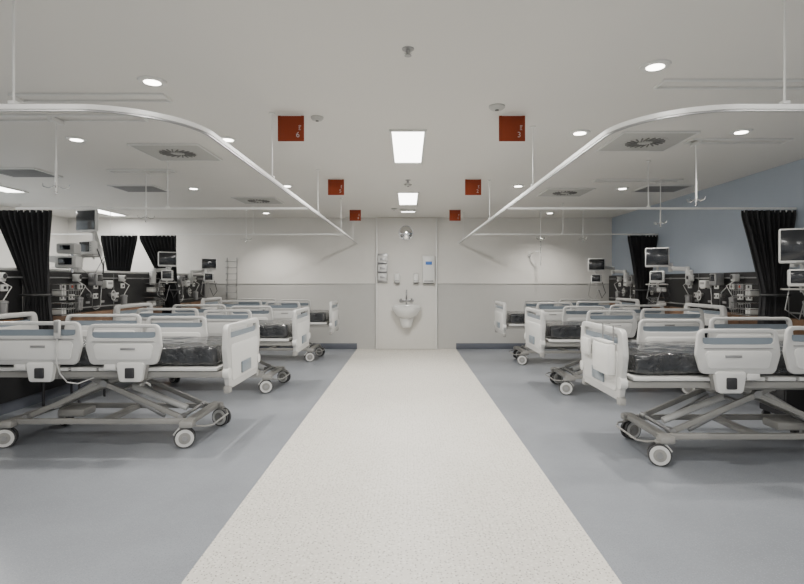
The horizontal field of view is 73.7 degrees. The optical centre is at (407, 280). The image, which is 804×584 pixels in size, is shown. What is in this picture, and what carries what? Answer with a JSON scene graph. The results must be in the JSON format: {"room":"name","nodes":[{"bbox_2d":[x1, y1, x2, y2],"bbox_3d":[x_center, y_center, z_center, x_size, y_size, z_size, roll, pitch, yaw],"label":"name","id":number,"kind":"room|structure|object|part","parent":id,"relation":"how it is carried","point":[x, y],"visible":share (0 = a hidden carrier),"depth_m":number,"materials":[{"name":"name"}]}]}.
{"room":"hospital room","nodes":[
{"label":"hospital room","id":0,"kind":"room"},
{"bbox_2d":[0,205,67,268],"bbox_3d":[-7.100,0.050,3.020,0.200,2.700,16.440,0,0,0],"label":"wall","id":1,"kind":"structure","parent":0,"point":[59,225],"depth_m":10.55,"materials":[{"name":"white paint"}]},
{"bbox_2d":[0,379,91,415],"bbox_3d":[-4.242,1.340,7.020,0.016,0.120,7.990,0,0,0],"label":"baseboard","id":2,"kind":"structure","parent":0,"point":[23,402],"depth_m":6.11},
{"bbox_2d":[0,267,201,275],"bbox_3d":[-4.325,0.627,7.020,0.180,1.545,8.040,0,0,0],"label":"wall partition","id":3,"kind":"structure","parent":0,"point":[1,268],"depth_m":7.24,"materials":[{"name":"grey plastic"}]},
{"bbox_2d":[0,270,204,403],"bbox_3d":[-4.118,0.580,7.510,0.264,1.380,7.020,0,0,0],"label":"panel","id":4,"kind":"object","parent":3,"relation":"attached to","point":[76,292],"visible":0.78,"depth_m":6.89,"materials":[{"name":"grey metal"}]},
{"bbox_2d":[49,243,82,272],"bbox_3d":[-4.040,-0.270,6.302,0.380,0.340,0.176,0,0,0],"label":"pumps","id":5,"kind":"object","parent":4,"relation":"attached to","point":[71,261],"visible":1,"depth_m":6.22,"materials":[{"name":"grey plastic"}]},
{"bbox_2d":[74,210,104,276],"bbox_3d":[-3.968,-0.463,6.628,0.394,0.835,0.456,0,0,-38],"label":"patient monitor","id":6,"kind":"object","parent":4,"relation":"attached to","point":[86,220],"visible":0.91,"depth_m":6.58,"materials":[{"name":"grey plastic"}]},
{"bbox_3d":[-4.050,-0.455,6.782,0.259,0.690,0.265,0,0,0],"label":"swing arm","id":7,"kind":"part","parent":6,"relation":"part of","materials":[{"name":"grey plastic"}]},
{"bbox_2d":[149,252,177,300],"bbox_3d":[-3.916,-0.072,8.661,0.509,0.795,0.350,0,0,40],"label":"patient monitor","id":8,"kind":"object","parent":4,"relation":"attached to","point":[168,260],"visible":1,"depth_m":8.59,"materials":[{"name":"grey plastic"}]},
{"bbox_3d":[-4.005,-0.175,8.783,0.349,0.470,0.265,0,0,0],"label":"swing arm","id":9,"kind":"part","parent":8,"relation":"part of","materials":[{"name":"grey plastic"}]},
{"bbox_2d":[188,258,216,297],"bbox_3d":[-3.858,-0.043,10.171,0.622,0.775,0.361,0,0,31],"label":"patient monitor","id":10,"kind":"object","parent":4,"relation":"attached to","point":[209,264],"visible":0.98,"depth_m":10.09,"materials":[{"name":"grey plastic"}]},
{"bbox_3d":[-3.950,-0.160,10.283,0.459,0.440,0.265,0,0,0],"label":"swing arm","id":11,"kind":"part","parent":10,"relation":"part of","materials":[{"name":"grey plastic"}]},
{"bbox_2d":[68,218,611,348],"bbox_3d":[-1.400,0.050,11.140,11.200,2.700,0.200,0,0,0],"label":"wall","id":12,"kind":"structure","parent":0,"point":[473,274],"depth_m":11.04,"materials":[{"name":"white paint"}]},
{"bbox_2d":[225,258,236,299],"bbox_3d":[-3.620,-0.040,10.979,0.216,0.880,0.113,0,0,0],"label":"wall rack","id":13,"kind":"object","parent":12,"relation":"attached to","point":[227,261],"visible":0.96,"depth_m":10.97,"materials":[{"name":"grey metal"}]},
{"bbox_2d":[377,254,386,282],"bbox_3d":[-0.520,-0.260,10.921,0.200,0.600,0.117,0,0,0],"label":"dispenser","id":14,"kind":"object","parent":12,"relation":"attached to","point":[382,258],"visible":1,"depth_m":10.88,"materials":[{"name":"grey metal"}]},
{"bbox_2d":[259,343,525,348],"bbox_3d":[-0.025,1.340,11.032,8.450,0.120,0.016,0,0,0],"label":"baseboard","id":15,"kind":"structure","parent":12,"relation":"attached to","point":[324,345],"depth_m":11.02,"materials":[{"name":"grey plastic"}]},
{"bbox_2d":[394,273,399,282],"bbox_3d":[-0.220,-0.052,10.922,0.120,0.205,0.115,0,0,0],"label":"soap dispenser","id":16,"kind":"object","parent":12,"relation":"attached to","point":[396,275],"visible":1,"depth_m":10.87,"materials":[{"name":"white plastic"}]},
{"bbox_2d":[399,226,412,239],"bbox_3d":[-0.040,-0.980,10.922,0.300,0.300,0.116,0,0,0],"label":"convex mirror","id":17,"kind":"object","parent":12,"relation":"attached to","point":[405,232],"visible":1,"depth_m":10.88,"materials":[{"name":"grey metal"}]},
{"bbox_2d":[376,218,436,348],"bbox_3d":[-0.030,0.050,11.000,1.260,2.690,0.080,0,0,0],"label":"wall panel","id":18,"kind":"object","parent":12,"relation":"attached to","point":[404,257],"depth_m":10.98,"materials":[{"name":"white paint"}]},
{"bbox_2d":[413,273,418,282],"bbox_3d":[0.160,-0.052,10.922,0.120,0.205,0.115,0,0,0],"label":"soap dispenser","id":19,"kind":"object","parent":18,"relation":"attached to","point":[415,275],"visible":1,"depth_m":10.87,"materials":[{"name":"white plastic"}]},
{"bbox_2d":[392,290,420,327],"bbox_3d":[-0.030,0.557,10.782,0.600,0.765,0.396,0,0,0],"label":"basin","id":20,"kind":"object","parent":12,"relation":"attached to","point":[406,313],"visible":1,"depth_m":10.73,"materials":[{"name":"white ceramic"}]},
{"bbox_2d":[422,255,434,283],"bbox_3d":[0.420,-0.233,10.922,0.260,0.575,0.115,0,0,0],"label":"paper towel dispenser","id":21,"kind":"object","parent":12,"relation":"attached to","point":[428,261],"visible":1,"depth_m":10.87,"materials":[{"name":"white plastic"}]},
{"bbox_2d":[528,242,540,265],"bbox_3d":[2.565,-0.575,10.885,0.065,0.550,0.356,0,0,-25],"label":"wall-mounted unit","id":22,"kind":"object","parent":12,"relation":"attached to","point":[529,253],"visible":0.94,"depth_m":10.75,"materials":[{"name":"white plastic"}]},
{"bbox_2d":[0,349,803,583],"bbox_3d":[-1.400,1.450,3.020,11.200,0.100,16.040,0,0,0],"label":"floor","id":23,"kind":"structure","parent":0,"point":[364,466],"depth_m":3.60,"materials":[{"name":"grey laminate"}]},
{"bbox_2d":[0,312,259,447],"bbox_3d":[-2.619,0.850,4.853,2.321,1.100,1.095,0,0,0],"label":"hospital bed","id":24,"kind":"object","parent":23,"relation":"on","point":[121,351],"visible":1,"depth_m":4.46,"materials":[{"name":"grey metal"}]},
{"bbox_3d":[-3.707,0.575,4.860,0.071,0.550,0.977,0,0,0],"label":"headboard","id":25,"kind":"part","parent":24,"relation":"part of","materials":[{"name":"grey plastic"}]},
{"bbox_3d":[-2.555,0.799,4.860,2.170,0.172,0.949,0,0,0],"label":"deck frame","id":26,"kind":"part","parent":24,"relation":"part of","materials":[{"name":"grey plastic"}]},
{"bbox_3d":[-2.591,0.623,4.861,2.015,0.182,0.862,0,0,0],"label":"mattress","id":27,"kind":"part","parent":24,"relation":"part of","materials":[{"name":"black plastic"}]},
{"bbox_3d":[-1.494,0.645,4.860,0.071,0.570,0.977,0,0,0],"label":"footboard","id":28,"kind":"part","parent":24,"relation":"part of","materials":[{"name":"grey plastic"}]},
{"bbox_2d":[112,303,309,392],"bbox_3d":[-2.519,0.850,7.050,2.321,1.100,1.080,0,0,0],"label":"hospital bed","id":29,"kind":"object","parent":23,"relation":"on","point":[295,332],"visible":0.44,"depth_m":6.66,"materials":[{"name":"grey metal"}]},
{"bbox_3d":[-3.607,0.575,7.050,0.071,0.550,0.977,0,0,0],"label":"headboard","id":30,"kind":"part","parent":29,"relation":"part of","materials":[{"name":"grey plastic"}]},
{"bbox_3d":[-2.491,0.623,7.051,2.015,0.182,0.862,0,0,0],"label":"mattress","id":31,"kind":"part","parent":29,"relation":"part of","materials":[{"name":"black plastic"}]},
{"bbox_3d":[-2.455,0.799,7.050,2.170,0.172,0.949,0,0,0],"label":"deck frame","id":32,"kind":"part","parent":29,"relation":"part of","materials":[{"name":"grey plastic"}]},
{"bbox_3d":[-1.393,0.645,7.050,0.071,0.570,0.977,0,0,0],"label":"footboard","id":33,"kind":"part","parent":29,"relation":"part of","materials":[{"name":"grey plastic"}]},
{"bbox_2d":[200,297,338,361],"bbox_3d":[-2.449,0.850,9.650,2.321,1.100,1.080,0,0,0],"label":"hospital bed","id":34,"kind":"object","parent":23,"relation":"on","point":[329,318],"visible":0.44,"depth_m":9.26,"materials":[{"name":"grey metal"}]},
{"bbox_3d":[-3.537,0.575,9.650,0.071,0.550,0.977,0,0,0],"label":"headboard","id":35,"kind":"part","parent":34,"relation":"part of","materials":[{"name":"grey plastic"}]},
{"bbox_3d":[-2.421,0.623,9.651,2.015,0.182,0.862,0,0,0],"label":"mattress","id":36,"kind":"part","parent":34,"relation":"part of","materials":[{"name":"black plastic"}]},
{"bbox_3d":[-2.385,0.799,9.650,2.170,0.172,0.949,0,0,0],"label":"deck frame","id":37,"kind":"part","parent":34,"relation":"part of","materials":[{"name":"grey plastic"}]},
{"bbox_3d":[-1.323,0.645,9.650,0.071,0.570,0.977,0,0,0],"label":"footboard","id":38,"kind":"part","parent":34,"relation":"part of","materials":[{"name":"grey plastic"}]},
{"bbox_2d":[494,298,639,364],"bbox_3d":[2.719,0.850,9.300,2.321,1.100,1.080,0,0,0],"label":"hospital bed","id":39,"kind":"object","parent":23,"relation":"on","point":[504,319],"visible":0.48,"depth_m":8.93,"materials":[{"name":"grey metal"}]},
{"bbox_3d":[1.593,0.645,9.300,0.071,0.570,0.977,0,0,0],"label":"footboard","id":40,"kind":"part","parent":39,"relation":"part of","materials":[{"name":"grey plastic"}]},
{"bbox_3d":[2.655,0.799,9.300,2.170,0.172,0.949,0,0,0],"label":"deck frame","id":41,"kind":"part","parent":39,"relation":"part of","materials":[{"name":"grey plastic"}]},
{"bbox_3d":[2.691,0.623,9.299,2.015,0.182,0.862,0,0,0],"label":"mattress","id":42,"kind":"part","parent":39,"relation":"part of","materials":[{"name":"black plastic"}]},
{"bbox_3d":[3.807,0.575,9.300,0.071,0.550,0.977,0,0,0],"label":"headboard","id":43,"kind":"part","parent":39,"relation":"part of","materials":[{"name":"grey plastic"}]},
{"bbox_2d":[524,303,727,394],"bbox_3d":[2.759,0.850,6.950,2.321,1.100,1.080,0,0,0],"label":"hospital bed","id":44,"kind":"object","parent":23,"relation":"on","point":[539,333],"visible":0.64,"depth_m":6.55,"materials":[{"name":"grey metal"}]},
{"bbox_3d":[1.633,0.645,6.950,0.071,0.570,0.977,0,0,0],"label":"footboard","id":45,"kind":"part","parent":44,"relation":"part of","materials":[{"name":"grey plastic"}]},
{"bbox_3d":[2.695,0.799,6.950,2.170,0.172,0.949,0,0,0],"label":"deck frame","id":46,"kind":"part","parent":44,"relation":"part of","materials":[{"name":"grey plastic"}]},
{"bbox_3d":[2.731,0.623,6.949,2.015,0.182,0.862,0,0,0],"label":"mattress","id":47,"kind":"part","parent":44,"relation":"part of","materials":[{"name":"black plastic"}]},
{"bbox_3d":[3.846,0.575,6.950,0.071,0.550,0.977,0,0,0],"label":"headboard","id":48,"kind":"part","parent":44,"relation":"part of","materials":[{"name":"grey plastic"}]},
{"bbox_2d":[580,317,803,466],"bbox_3d":[2.692,0.850,4.420,2.374,1.100,1.080,0,0,0],"label":"hospital bed","id":49,"kind":"object","parent":23,"relation":"on","point":[732,358],"visible":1,"depth_m":4.09,"materials":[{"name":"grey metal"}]},
{"bbox_3d":[1.593,0.645,4.420,0.071,0.570,0.977,0,0,0],"label":"footboard","id":50,"kind":"part","parent":49,"relation":"part of","materials":[{"name":"grey plastic"}]},
{"bbox_3d":[2.655,0.799,4.420,2.170,0.172,0.949,0,0,0],"label":"deck frame","id":51,"kind":"part","parent":49,"relation":"part of","materials":[{"name":"grey plastic"}]},
{"bbox_3d":[2.691,0.623,4.419,2.015,0.182,0.862,0,0,0],"label":"mattress","id":52,"kind":"part","parent":49,"relation":"part of","materials":[{"name":"black plastic"}]},
{"bbox_2d":[760,380,803,413],"bbox_3d":[3.853,0.985,5.350,0.495,0.830,0.430,0,0,0],"label":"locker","id":53,"kind":"object","parent":23,"relation":"on","point":[795,398],"visible":0.14,"depth_m":5.15,"materials":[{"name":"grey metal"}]},
{"bbox_2d":[0,0,803,217],"bbox_3d":[-1.400,-1.350,3.020,11.200,0.100,16.040,0,0,0],"label":"ceiling","id":54,"kind":"structure","parent":0,"point":[564,66],"depth_m":3.82,"materials":[{"name":"paint"}]},
{"bbox_2d":[0,185,28,192],"bbox_3d":[-5.700,-1.292,7.200,0.328,0.016,1.270,0,0,0],"label":"light","id":55,"kind":"object","parent":54,"relation":"in","point":[4,189],"depth_m":7.66,"materials":[{"name":"white plastic"}]},
{"bbox_2d":[0,167,62,177],"bbox_3d":[-4.600,-1.292,6.400,0.630,0.017,0.530,0,0,0],"label":"ceiling vent","id":56,"kind":"object","parent":54,"relation":"in","point":[14,172],"visible":1,"depth_m":6.42,"materials":[{"name":"white plastic"}]},
{"bbox_2d":[0,204,133,234],"bbox_3d":[-5.750,-1.037,7.400,2.300,0.526,3.222,0,0,0],"label":"track","id":57,"kind":"object","parent":54,"relation":"attached to","point":[110,204],"visible":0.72,"depth_m":8.99,"materials":[{"name":"white metal"}]},
{"bbox_2d":[101,235,137,271],"bbox_3d":[-4.850,0.116,8.974,0.620,1.769,0.152,0,0,0],"label":"privacy curtain","id":58,"kind":"object","parent":57,"relation":"hanging from","point":[119,250],"visible":0.4,"depth_m":8.99,"materials":[{"name":"black fabric"}]},
{"bbox_2d":[0,114,147,193],"bbox_3d":[-2.700,-0.995,4.250,1.214,0.611,0.166,0,0,0],"label":"rail","id":59,"kind":"object","parent":54,"relation":"attached to","point":[50,117],"depth_m":4.24,"materials":[{"name":"white metal"}]},
{"bbox_2d":[65,136,87,141],"bbox_3d":[-3.030,-1.292,4.900,0.180,0.013,0.180,0,0,0],"label":"recessed light","id":60,"kind":"object","parent":54,"relation":"in","point":[71,138],"depth_m":4.87,"materials":[{"name":"white plastic"}]},
{"bbox_2d":[8,93,171,102],"bbox_3d":[-2.230,-1.291,3.780,1.074,0.018,0.152,0,0,0],"label":"rail","id":61,"kind":"object","parent":54,"relation":"attached to","point":[168,100],"depth_m":3.77,"materials":[{"name":"white metal"}]},
{"bbox_2d":[98,210,128,215],"bbox_3d":[-5.700,-1.292,10.000,0.328,0.016,1.270,0,0,0],"label":"light","id":62,"kind":"object","parent":54,"relation":"in","point":[105,212],"depth_m":10.27,"materials":[{"name":"white plastic"}]},
{"bbox_2d":[107,185,170,191],"bbox_3d":[-3.750,-1.292,7.500,0.630,0.017,0.530,0,0,0],"label":"ceiling vent","id":63,"kind":"object","parent":54,"relation":"in","point":[127,188],"visible":0.99,"depth_m":7.47,"materials":[{"name":"white plastic"}]},
{"bbox_2d":[106,169,176,221],"bbox_3d":[-3.125,-0.995,6.300,0.764,0.611,0.166,0,0,0],"label":"rail","id":64,"kind":"object","parent":54,"relation":"attached to","point":[144,171],"depth_m":6.26,"materials":[{"name":"white metal"}]},
{"bbox_2d":[137,76,166,86],"bbox_3d":[-1.660,-1.292,3.480,0.180,0.013,0.180,0,0,0],"label":"recessed light","id":65,"kind":"object","parent":54,"relation":"in","point":[152,81],"depth_m":3.46,"materials":[{"name":"white plastic"}]},
{"bbox_2d":[127,143,222,160],"bbox_3d":[-2.320,-1.289,5.400,0.680,0.022,0.680,0,0,0],"label":"ceiling vent","id":66,"kind":"object","parent":54,"relation":"in","point":[158,151],"visible":1,"depth_m":5.33,"materials":[{"name":"white plastic"}]},
{"bbox_2d":[0,0,357,243],"bbox_3d":[-2.630,-1.028,6.718,3.220,0.545,8.640,0,0,0],"label":"track","id":67,"kind":"object","parent":54,"relation":"attached to","point":[12,106],"visible":0.94,"depth_m":2.72,"materials":[{"name":"white metal"}]},
{"bbox_2d":[0,210,53,378],"bbox_3d":[-4.129,0.141,5.777,0.681,1.819,0.157,0,0,0],"label":"privacy curtain","id":68,"kind":"object","parent":67,"relation":"hanging from","point":[26,234],"visible":0.68,"depth_m":5.78,"materials":[{"name":"black fabric"}]},
{"bbox_2d":[139,235,180,312],"bbox_3d":[-4.136,0.141,8.977,0.748,1.819,0.158,0,0,0],"label":"privacy curtain","id":69,"kind":"object","parent":67,"relation":"hanging from","point":[153,244],"visible":0.51,"depth_m":8.99,"materials":[{"name":"black fabric"}]},
{"bbox_2d":[187,187,199,189],"bbox_3d":[-3.000,-1.292,7.500,0.180,0.013,0.180,0,0,0],"label":"recessed light","id":70,"kind":"object","parent":54,"relation":"in","point":[192,188],"depth_m":7.46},
{"bbox_2d":[220,136,237,141],"bbox_3d":[-1.650,-1.292,4.900,0.180,0.013,0.180,0,0,0],"label":"recessed light","id":71,"kind":"object","parent":54,"relation":"in","point":[228,139],"depth_m":4.87,"materials":[{"name":"white plastic"}]},
{"bbox_2d":[231,197,284,203],"bbox_3d":[-2.400,-1.289,8.620,0.680,0.022,0.680,0,0,0],"label":"ceiling vent","id":72,"kind":"object","parent":54,"relation":"in","point":[245,200],"visible":1,"depth_m":8.55,"materials":[{"name":"white plastic"}]},
{"bbox_2d":[278,115,303,140],"bbox_3d":[-0.917,-1.198,4.200,0.205,0.205,0.030,0,0,0],"label":"number sign","id":73,"kind":"object","parent":54,"relation":"attached to","point":[290,127],"visible":1,"depth_m":4.19,"materials":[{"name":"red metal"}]},
{"bbox_2d":[311,115,323,121],"bbox_3d":[-0.720,-1.283,4.250,0.100,0.034,0.100,0,0,0],"label":"smoke detector","id":74,"kind":"object","parent":54,"relation":"attached to","point":[317,118],"visible":1,"depth_m":4.22,"materials":[{"name":"white plastic"}]},
{"bbox_2d":[328,179,343,194],"bbox_3d":[-0.917,-1.198,6.830,0.205,0.205,0.030,0,0,0],"label":"number sign","id":75,"kind":"object","parent":54,"relation":"attached to","point":[335,186],"visible":1,"depth_m":6.82,"materials":[{"name":"red metal"}]},
{"bbox_2d":[350,209,360,220],"bbox_3d":[-0.960,-1.198,9.750,0.205,0.205,0.030,0,0,0],"label":"number sign","id":76,"kind":"object","parent":54,"relation":"attached to","point":[355,214],"visible":1,"depth_m":9.74,"materials":[{"name":"red metal"}]},
{"bbox_2d":[402,46,413,57],"bbox_3d":[0.000,-1.279,3.000,0.070,0.041,0.070,0,0,0],"label":"sprinkler","id":77,"kind":"object","parent":54,"relation":"attached to","point":[407,49],"visible":1,"depth_m":2.99,"materials":[{"name":"grey metal"}]},
{"bbox_2d":[400,209,415,211],"bbox_3d":[0.000,-1.278,9.750,0.300,0.045,0.100,0,0,0],"label":"emergency light","id":78,"kind":"object","parent":54,"relation":"attached to","point":[401,210],"visible":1,"depth_m":9.70,"materials":[{"name":"white plastic"}]},
{"bbox_2d":[389,129,426,163],"bbox_3d":[0.000,-1.292,5.230,0.328,0.016,1.270,0,0,0],"label":"light","id":79,"kind":"object","parent":54,"relation":"in","point":[407,145],"depth_m":5.11,"materials":[{"name":"white plastic"}]},
{"bbox_2d":[397,192,418,204],"bbox_3d":[0.000,-1.292,8.450,0.328,0.016,1.270,0,0,0],"label":"light","id":80,"kind":"object","parent":54,"relation":"in","point":[404,198],"depth_m":8.40,"materials":[{"name":"white plastic"}]},
{"bbox_2d":[449,209,460,220],"bbox_3d":[0.855,-1.198,9.750,0.205,0.205,0.030,0,0,0],"label":"number sign","id":81,"kind":"object","parent":54,"relation":"attached to","point":[454,214],"visible":1,"depth_m":9.74,"materials":[{"name":"red metal"}]},
{"bbox_2d":[465,179,480,194],"bbox_3d":[0.830,-1.198,6.830,0.205,0.205,0.030,0,0,0],"label":"number sign","id":82,"kind":"object","parent":54,"relation":"attached to","point":[472,186],"visible":1,"depth_m":6.82,"materials":[{"name":"red metal"}]},
{"bbox_2d":[489,103,504,110],"bbox_3d":[0.660,-1.283,3.980,0.120,0.034,0.120,0,0,0],"label":"smoke detector","id":83,"kind":"object","parent":54,"relation":"attached to","point":[497,106],"visible":1,"depth_m":3.94,"materials":[{"name":"white plastic"}]},
{"bbox_2d":[499,115,524,140],"bbox_3d":[0.815,-1.198,4.200,0.205,0.205,0.030,0,0,0],"label":"number sign","id":84,"kind":"object","parent":54,"relation":"attached to","point":[511,127],"visible":1,"depth_m":4.19,"materials":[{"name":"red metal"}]},
{"bbox_2d":[512,184,524,186],"bbox_3d":[1.500,-1.292,7.300,0.180,0.013,0.180,0,0,0],"label":"recessed light","id":85,"kind":"object","parent":54,"relation":"in","point":[518,185],"depth_m":7.25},
{"bbox_2d":[537,210,586,241],"bbox_3d":[2.837,-0.995,9.500,1.140,0.611,0.166,0,0,0],"label":"rail","id":86,"kind":"object","parent":54,"relation":"attached to","point":[538,210],"depth_m":9.49,"materials":[{"name":"white metal"}]},
{"bbox_2d":[536,188,595,196],"bbox_3d":[2.290,-1.289,7.830,0.680,0.022,0.680,0,0,0],"label":"ceiling vent","id":87,"kind":"object","parent":54,"relation":"in","point":[549,192],"visible":1,"depth_m":7.78,"materials":[{"name":"white plastic"}]},
{"bbox_2d":[569,129,590,135],"bbox_3d":[1.500,-1.292,4.680,0.180,0.013,0.180,0,0,0],"label":"recessed light","id":88,"kind":"object","parent":54,"relation":"in","point":[580,132],"depth_m":4.65,"materials":[{"name":"white plastic"}]},
{"bbox_2d":[616,187,628,189],"bbox_3d":[3.000,-1.292,7.500,0.180,0.013,0.180,0,0,0],"label":"recessed light","id":89,"kind":"object","parent":54,"relation":"in","point":[620,188],"depth_m":7.46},
{"bbox_2d":[458,0,803,243],"bbox_3d":[2.609,-1.028,6.718,3.178,0.545,8.640,0,0,0],"label":"track","id":90,"kind":"object","parent":54,"relation":"attached to","point":[783,106],"visible":1,"depth_m":2.98,"materials":[{"name":"white metal"}]},
{"bbox_2d":[628,235,657,308],"bbox_3d":[3.940,0.141,8.973,0.500,1.819,0.148,0,0,0],"label":"privacy curtain","id":91,"kind":"object","parent":90,"relation":"hanging from","point":[637,244],"visible":0.53,"depth_m":8.99,"materials":[{"name":"black fabric"}]},
{"bbox_2d":[741,210,795,323],"bbox_3d":[3.900,0.141,5.773,0.580,1.819,0.148,0,0,0],"label":"privacy curtain","id":92,"kind":"object","parent":90,"relation":"hanging from","point":[761,227],"visible":0.62,"depth_m":5.78,"materials":[{"name":"black fabric"}]},
{"bbox_2d":[592,179,682,226],"bbox_3d":[2.950,-0.995,6.900,1.114,0.611,0.166,0,0,0],"label":"rail","id":93,"kind":"object","parent":54,"relation":"attached to","point":[662,180],"depth_m":6.89,"materials":[{"name":"white metal"}]},
{"bbox_2d":[596,131,700,151],"bbox_3d":[2.200,-1.289,4.980,0.680,0.022,0.680,0,0,0],"label":"ceiling vent","id":94,"kind":"object","parent":54,"relation":"in","point":[625,141],"visible":1,"depth_m":4.92,"materials":[{"name":"white plastic"}]},
{"bbox_2d":[639,59,671,71],"bbox_3d":[1.490,-1.292,3.230,0.180,0.013,0.180,0,0,0],"label":"recessed light","id":95,"kind":"object","parent":54,"relation":"in","point":[660,64],"depth_m":3.21,"materials":[{"name":"white plastic"}]},
{"bbox_2d":[631,185,693,191],"bbox_3d":[3.550,-1.292,7.500,0.630,0.017,0.530,0,0,0],"label":"ceiling vent","id":96,"kind":"object","parent":54,"relation":"in","point":[652,188],"visible":0.98,"depth_m":7.47,"materials":[{"name":"white plastic"}]},
{"bbox_2d":[653,79,803,89],"bbox_3d":[2.175,-1.291,3.520,1.064,0.018,0.152,0,0,0],"label":"rail","id":97,"kind":"object","parent":54,"relation":"attached to","point":[656,87],"depth_m":3.56,"materials":[{"name":"white metal"}]},
{"bbox_2d":[685,138,792,205],"bbox_3d":[3.042,-0.995,4.950,0.930,0.611,0.166,0,0,0],"label":"rail","id":98,"kind":"object","parent":54,"relation":"attached to","point":[699,140],"depth_m":4.94,"materials":[{"name":"white metal"}]},
{"bbox_2d":[729,128,752,134],"bbox_3d":[2.890,-1.292,4.650,0.180,0.013,0.180,0,0,0],"label":"recessed light","id":99,"kind":"object","parent":54,"relation":"in","point":[746,130],"depth_m":4.62,"materials":[{"name":"white plastic"}]},
{"bbox_2d":[612,159,803,275],"bbox_3d":[4.300,0.050,3.020,0.200,2.700,16.440,0,0,0],"label":"wall","id":100,"kind":"structure","parent":0,"point":[703,241],"depth_m":7.39,"materials":[{"name":"blue paint"}]},
{"bbox_2d":[608,272,803,334],"bbox_3d":[4.068,0.580,7.510,0.264,1.380,7.020,0,0,0],"label":"panel","id":101,"kind":"object","parent":100,"relation":"attached to","point":[738,292],"visible":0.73,"depth_m":7.11,"materials":[{"name":"grey metal"}]},
{"bbox_2d":[588,258,628,298],"bbox_3d":[3.716,-0.022,10.010,0.825,0.795,0.327,0,0,-23],"label":"patient monitor","id":102,"kind":"object","parent":101,"relation":"attached to","point":[594,264],"visible":0.98,"depth_m":9.94,"materials":[{"name":"grey plastic"}]},
{"bbox_3d":[3.800,-0.150,10.133,0.659,0.420,0.265,0,0,0],"label":"swing arm","id":103,"kind":"part","parent":102,"relation":"part of","materials":[{"name":"grey plastic"}]},
{"bbox_2d":[645,247,692,304],"bbox_3d":[3.752,-0.062,7.760,0.749,0.835,0.344,0,0,-26],"label":"patient monitor","id":104,"kind":"object","parent":101,"relation":"attached to","point":[654,257],"visible":0.98,"depth_m":7.69,"materials":[{"name":"grey plastic"}]},
{"bbox_3d":[3.840,-0.170,7.883,0.579,0.460,0.265,0,0,0],"label":"swing arm","id":105,"kind":"part","parent":104,"relation":"part of","materials":[{"name":"grey plastic"}]},
{"bbox_2d":[778,228,803,319],"bbox_3d":[3.855,-0.062,5.202,0.402,0.895,0.505,0,0,42],"label":"patient monitor","id":106,"kind":"object","parent":101,"relation":"attached to","point":[790,240],"visible":1,"depth_m":5.17,"materials":[{"name":"grey plastic"}]},
{"bbox_3d":[3.950,-0.170,5.332,0.359,0.460,0.265,0,0,0],"label":"swing arm","id":107,"kind":"part","parent":106,"relation":"part of","materials":[{"name":"grey plastic"}]}
]}

